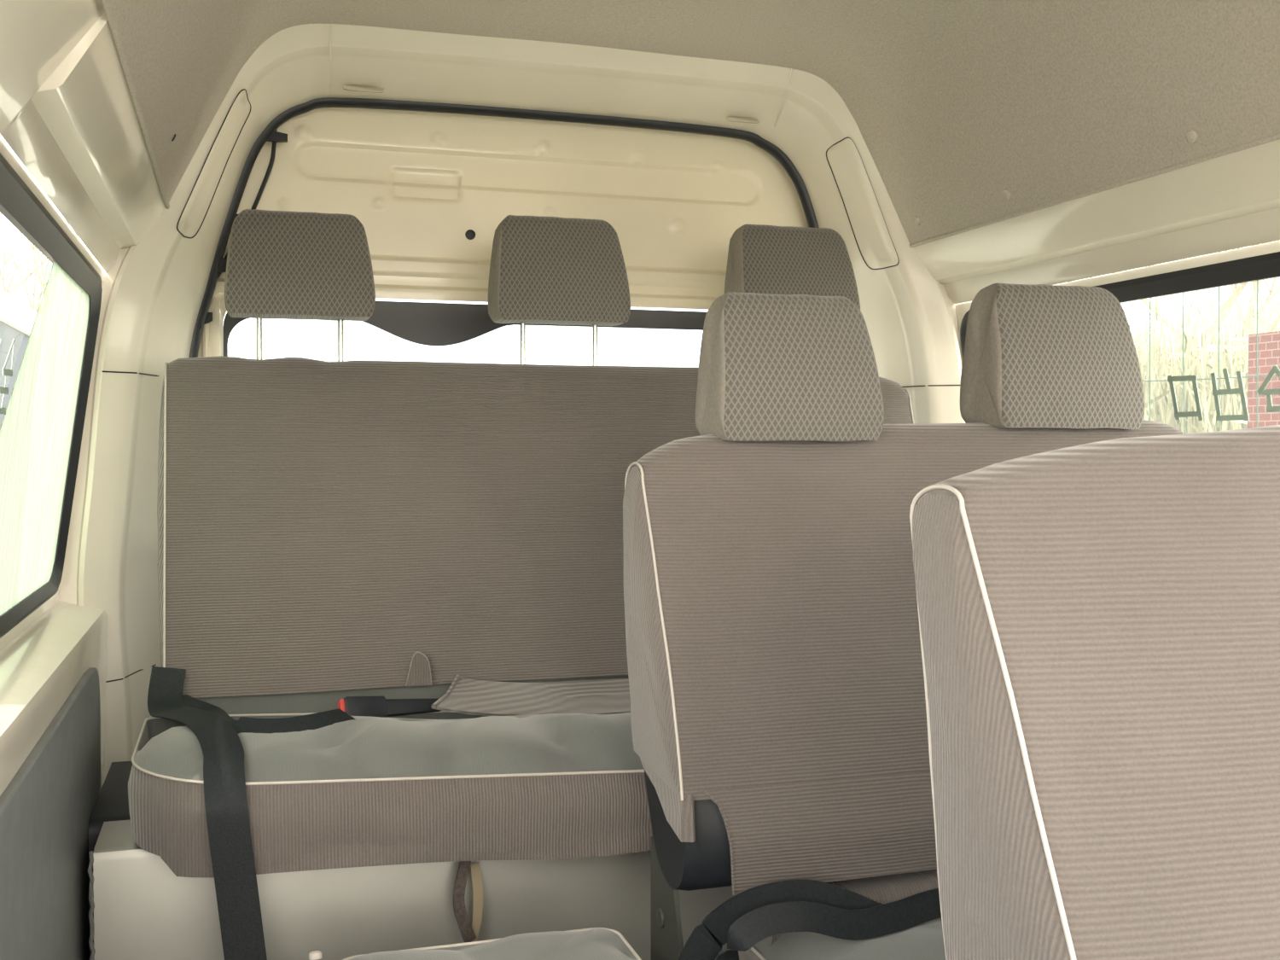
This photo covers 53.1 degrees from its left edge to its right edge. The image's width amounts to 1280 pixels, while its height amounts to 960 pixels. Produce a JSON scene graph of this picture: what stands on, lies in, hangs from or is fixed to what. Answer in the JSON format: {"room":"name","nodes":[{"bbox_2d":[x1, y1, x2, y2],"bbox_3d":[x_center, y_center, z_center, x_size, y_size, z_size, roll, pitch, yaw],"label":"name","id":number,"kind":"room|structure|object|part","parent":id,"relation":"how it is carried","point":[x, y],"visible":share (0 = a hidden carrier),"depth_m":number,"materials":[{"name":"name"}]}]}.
{"room":"vehicle interior","nodes":[
{"label":"vehicle interior","id":0,"kind":"room"},
{"bbox_2d":[0,0,165,796],"bbox_3d":[-0.371,0.274,0.496,0.196,1.426,3.554,0,2,-17],"label":"wall","id":1,"kind":"structure","parent":0,"point":[68,113],"depth_m":1.44,"materials":[{"name":"beige paint"}]},
{"bbox_2d":[0,667,101,959],"bbox_3d":[-0.339,0.625,0.392,0.011,0.615,3.320,0,2,-17],"label":"trim","id":2,"kind":"structure","parent":1,"relation":"attached to","point":[46,808],"depth_m":1.47,"materials":[{"name":"grey plastic"}]},
{"bbox_2d":[0,152,102,638],"bbox_3d":[-0.780,-0.062,1.625,0.094,0.514,1.038,0,2,-17],"label":"window","id":3,"kind":"structure","parent":1,"relation":"in","point":[42,427],"depth_m":1.77,"materials":[{"name":"black glass"}]},
{"bbox_3d":[-0.799,-0.059,1.674,0.070,0.490,0.914,0,2,-17],"label":"sliding pane","id":4,"kind":"part","parent":3,"relation":"part of","materials":[{"name":"clear glass"}]},
{"bbox_2d":[88,761,132,959],"bbox_3d":[-0.802,0.705,1.984,0.055,0.465,0.370,0,2,-17],"label":"trim","id":5,"kind":"structure","parent":1,"relation":"attached to","point":[112,804],"depth_m":1.89,"materials":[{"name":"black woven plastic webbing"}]},
{"bbox_2d":[58,23,970,783],"bbox_3d":[-0.168,-0.004,2.544,1.904,1.833,0.325,0,2,-17],"label":"door frame","id":6,"kind":"structure","parent":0,"point":[158,291],"depth_m":2.40,"materials":[{"name":"beige paint"}]},
{"bbox_2d":[87,820,736,959],"bbox_3d":[-0.056,0.708,2.148,1.553,0.470,0.504,0,2,-17],"label":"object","id":7,"kind":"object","parent":6,"relation":"attached to","point":[142,910],"depth_m":1.78,"materials":[{"name":"plastic"}]},
{"bbox_2d":[128,209,913,942],"bbox_3d":[-0.063,0.077,2.094,1.422,1.126,0.678,0,2,-17],"label":"seat","id":8,"kind":"object","parent":7,"relation":"on","point":[328,532],"visible":0.62,"depth_m":2.13,"materials":[{"name":"beige fabric"}]},
{"bbox_2d":[147,666,267,959],"bbox_3d":[-0.620,0.487,1.792,0.074,0.386,0.482,-1,2,-32],"label":"belt","id":9,"kind":"object","parent":8,"relation":"on","point":[230,845],"visible":1,"depth_m":1.61,"materials":[{"name":"black fabric"}]},
{"bbox_3d":[-0.692,-0.371,2.181,0.033,0.183,0.106,0,2,-17],"label":"panel","id":10,"kind":"part","parent":8,"relation":"part of","materials":[{"name":"grey fabric"}]},
{"bbox_3d":[-0.652,-0.249,2.192,0.009,0.142,0.010,0,2,-17],"label":"post","id":11,"kind":"part","parent":8,"relation":"part of","materials":[{"name":"silver metal"}]},
{"bbox_2d":[182,694,354,733],"bbox_3d":[-0.592,0.340,1.837,0.340,0.030,0.159,1,2,26],"label":"belt","id":12,"kind":"object","parent":8,"relation":"on","point":[314,721],"visible":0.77,"depth_m":1.78,"materials":[{"name":"black fabric"}]},
{"bbox_3d":[-0.522,-0.250,2.233,0.009,0.142,0.010,0,2,-17],"label":"post","id":13,"kind":"part","parent":8,"relation":"part of","materials":[{"name":"silver metal"}]},
{"bbox_3d":[-0.485,-0.374,2.245,0.033,0.182,0.107,0,2,-17],"label":"panel","id":14,"kind":"part","parent":8,"relation":"part of","materials":[{"name":"grey fabric"}]},
{"bbox_2d":[337,695,442,717],"bbox_3d":[-0.388,0.352,1.996,0.167,0.044,0.034,-1,2,-33],"label":"belt buckle","id":15,"kind":"object","parent":8,"relation":"on","point":[381,706],"visible":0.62,"depth_m":1.98,"materials":[{"name":"black plastic"}]},
{"bbox_3d":[-0.252,-0.384,2.318,0.033,0.194,0.107,0,2,-17],"label":"panel","id":16,"kind":"part","parent":8,"relation":"part of","materials":[{"name":"grey fabric"}]},
{"bbox_3d":[-0.213,-0.255,2.330,0.009,0.146,0.010,0,2,-17],"label":"post","id":17,"kind":"part","parent":8,"relation":"part of","materials":[{"name":"silver metal"}]},
{"bbox_3d":[-0.116,0.064,2.292,1.404,0.554,0.218,0,2,-17],"label":"backrest","id":18,"kind":"part","parent":8,"relation":"part of","materials":[{"name":"grey fabric"}]},
{"bbox_3d":[-0.083,-0.256,2.370,0.009,0.146,0.010,0,2,-17],"label":"post","id":19,"kind":"part","parent":8,"relation":"part of","materials":[{"name":"silver metal"}]},
{"bbox_3d":[-0.046,-0.387,2.383,0.033,0.193,0.106,0,2,-17],"label":"panel","id":20,"kind":"part","parent":8,"relation":"part of","materials":[{"name":"grey fabric"}]},
{"bbox_3d":[0.192,-0.393,2.456,0.033,0.198,0.107,0,2,-17],"label":"panel","id":21,"kind":"part","parent":8,"relation":"part of","materials":[{"name":"grey fabric"}]},
{"bbox_3d":[0.397,-0.395,2.522,0.033,0.198,0.107,0,2,-17],"label":"panel","id":22,"kind":"part","parent":8,"relation":"part of","materials":[{"name":"grey fabric"}]},
{"bbox_2d":[197,107,807,357],"bbox_3d":[-0.204,0.055,2.661,1.520,1.650,0.044,0,2,-17],"label":"door","id":23,"kind":"structure","parent":6,"relation":"in","point":[430,193],"depth_m":2.62,"materials":[{"name":"paint"}]},
{"bbox_2d":[198,128,287,329],"bbox_3d":[-0.770,-0.436,2.435,0.195,0.480,0.027,-1,2,-20],"label":"harness","id":24,"kind":"object","parent":23,"relation":"attached to","point":[276,136],"visible":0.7,"depth_m":2.45,"materials":[{"name":"black rubber"}]},
{"bbox_2d":[223,300,707,356],"bbox_3d":[-0.211,-0.087,2.680,1.254,0.552,0.008,0,2,-17],"label":"window","id":25,"kind":"structure","parent":23,"relation":"attached to","point":[436,324],"depth_m":2.61,"materials":[{"name":"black glass"}]},
{"bbox_2d":[101,0,1279,247],"bbox_3d":[0.400,-0.623,0.713,1.440,0.396,3.552,0,2,-17],"label":"ceiling","id":26,"kind":"structure","parent":0,"point":[969,114],"depth_m":2.12,"materials":[{"name":"beige fabric"}]},
{"bbox_2d":[913,139,1279,357],"bbox_3d":[1.171,0.261,0.979,0.196,1.426,3.554,0,2,-17],"label":"wall","id":27,"kind":"structure","parent":0,"point":[1230,201],"depth_m":2.05,"materials":[{"name":"beige paint"}]},
{"bbox_2d":[960,251,1279,420],"bbox_3d":[0.900,-0.072,1.994,0.090,0.514,1.378,0,2,-17],"label":"window","id":28,"kind":"structure","parent":27,"relation":"in","point":[1265,266],"depth_m":1.98,"materials":[{"name":"black glass"}]},
{"bbox_3d":[0.363,0.992,0.874,1.660,0.030,3.800,0,2,-17],"label":"floor","id":29,"kind":"structure","parent":0,"visible":0},
{"bbox_2d":[308,927,641,959],"bbox_3d":[-0.144,0.751,1.347,0.370,0.428,0.480,0,2,-17],"label":"seat","id":30,"kind":"object","parent":29,"relation":"on","point":[591,943],"visible":1,"depth_m":1.48,"materials":[{"name":"grey vinyl"},{"name":"ribbed fabric"},{"name":"white plastic piping"}]},
{"bbox_3d":[-0.383,0.561,1.510,0.016,0.010,0.016,0,2,-17],"label":"release knob","id":31,"kind":"part","parent":30,"relation":"part of","materials":[{"name":"beige plastic"}]},
{"bbox_2d":[622,282,1182,959],"bbox_3d":[0.477,0.343,1.527,0.873,1.234,0.677,0,2,-17],"label":"seat","id":32,"kind":"object","parent":29,"relation":"on","point":[778,712],"visible":0.49,"depth_m":1.60,"materials":[{"name":"grey-brown ribbed fabric"},{"name":"cream piping"},{"name":"black plastic"}]},
{"bbox_3d":[0.104,-0.150,1.690,0.032,0.193,0.107,0,2,-17],"label":"panel","id":33,"kind":"part","parent":32,"relation":"part of","materials":[{"name":"grey fabric"}]},
{"bbox_2d":[678,878,883,959],"bbox_3d":[0.232,0.522,1.459,0.421,0.135,0.027,0,2,-14],"label":"belt","id":34,"kind":"object","parent":32,"relation":"on","point":[706,941],"visible":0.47,"depth_m":1.44,"materials":[{"name":"black fabric"}]},
{"bbox_2d":[715,887,941,959],"bbox_3d":[0.255,0.524,1.451,0.390,0.114,0.042,0,2,-17],"label":"belt","id":35,"kind":"object","parent":32,"relation":"on","point":[760,923],"visible":0.83,"depth_m":1.42,"materials":[{"name":"black fabric"}]},
{"bbox_2d":[738,917,946,959],"bbox_3d":[0.544,0.567,1.466,0.769,0.130,0.508,0,2,-17],"label":"cushion","id":36,"kind":"object","parent":32,"relation":"on","point":[925,940],"depth_m":1.43,"materials":[{"name":"grey fabric"}]},
{"bbox_3d":[0.296,-0.152,1.750,0.032,0.193,0.108,0,2,-17],"label":"panel","id":37,"kind":"part","parent":32,"relation":"part of","materials":[{"name":"grey fabric"}]},
{"bbox_3d":[0.417,0.143,1.716,0.872,0.453,0.250,0,2,-17],"label":"backrest","id":38,"kind":"part","parent":32,"relation":"part of","materials":[{"name":"grey fabric"}]},
{"bbox_3d":[0.493,-0.176,1.812,0.032,0.203,0.108,0,2,-17],"label":"panel","id":39,"kind":"part","parent":32,"relation":"part of","materials":[{"name":"grey fabric"}]},
{"bbox_3d":[0.692,-0.178,1.874,0.032,0.203,0.108,0,2,-17],"label":"panel","id":40,"kind":"part","parent":32,"relation":"part of","materials":[{"name":"grey fabric"}]},
{"bbox_2d":[909,424,1279,959],"bbox_3d":[0.718,0.468,0.774,0.875,1.024,0.735,0,2,-17],"label":"seat","id":41,"kind":"object","parent":29,"relation":"on","point":[1099,621],"visible":1,"depth_m":0.88,"materials":[{"name":"beige-brown ribbed fabric"},{"name":"cream piping"},{"name":"black plastic"}]},
{"label":"outside","id":42,"kind":"structure","parent":0,"visible":0},
{"bbox_3d":[-4.485,1.207,14.351,120.000,0.070,150.000,0,2,-17],"label":"ground","id":43,"kind":"structure","parent":42,"visible":0},
{"bbox_2d":[0,288,36,426],"bbox_3d":[-3.741,0.249,5.543,1.650,2.310,4.500,0,2,-17],"label":"truck","id":44,"kind":"object","parent":43,"relation":"on","point":[17,319],"visible":0.02,"depth_m":6.59,"materials":[{"name":"grey metal"}]},
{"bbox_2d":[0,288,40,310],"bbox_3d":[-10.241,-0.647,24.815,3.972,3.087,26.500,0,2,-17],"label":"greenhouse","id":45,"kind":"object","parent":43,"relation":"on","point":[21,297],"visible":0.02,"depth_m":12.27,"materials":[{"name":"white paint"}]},
{"bbox_2d":[0,213,78,312],"bbox_3d":[-5.199,-1.310,10.914,2.575,5.155,1.805,0,2,16],"label":"bare tree","id":46,"kind":"object","parent":43,"relation":"on","point":[36,271],"visible":0.12,"depth_m":11.18,"materials":[{"name":"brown plant"}]},
{"bbox_2d":[1068,244,1277,433],"bbox_3d":[1.242,0.226,3.750,0.035,2.450,4.012,0,2,-17],"label":"wire fence","id":47,"kind":"object","parent":43,"relation":"on","point":[1256,375],"visible":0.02,"depth_m":3.16,"materials":[{"name":"green"}]},
{"bbox_2d":[1111,240,1279,359],"bbox_3d":[7.765,-2.259,17.897,2.838,6.689,3.913,-1,2,-39],"label":"bare tree","id":48,"kind":"object","parent":43,"relation":"on","point":[1239,291],"visible":0.02,"depth_m":17.45,"materials":[{"name":"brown plant"}]},
{"bbox_2d":[1121,278,1279,433],"bbox_3d":[5.295,-0.302,9.015,5.245,3.228,12.991,0,2,-17],"label":"reed","id":49,"kind":"object","parent":43,"relation":"on","point":[1201,361],"visible":0.09,"depth_m":8.66,"materials":[{"name":"beige plant"}]},
{"bbox_2d":[1247,331,1279,428],"bbox_3d":[2.991,0.449,4.742,1.600,1.952,0.265,0,2,-17],"label":"brick building","id":50,"kind":"structure","parent":43,"relation":"on","point":[1268,343],"depth_m":4.54,"materials":[{"name":"red brick"}]}
]}

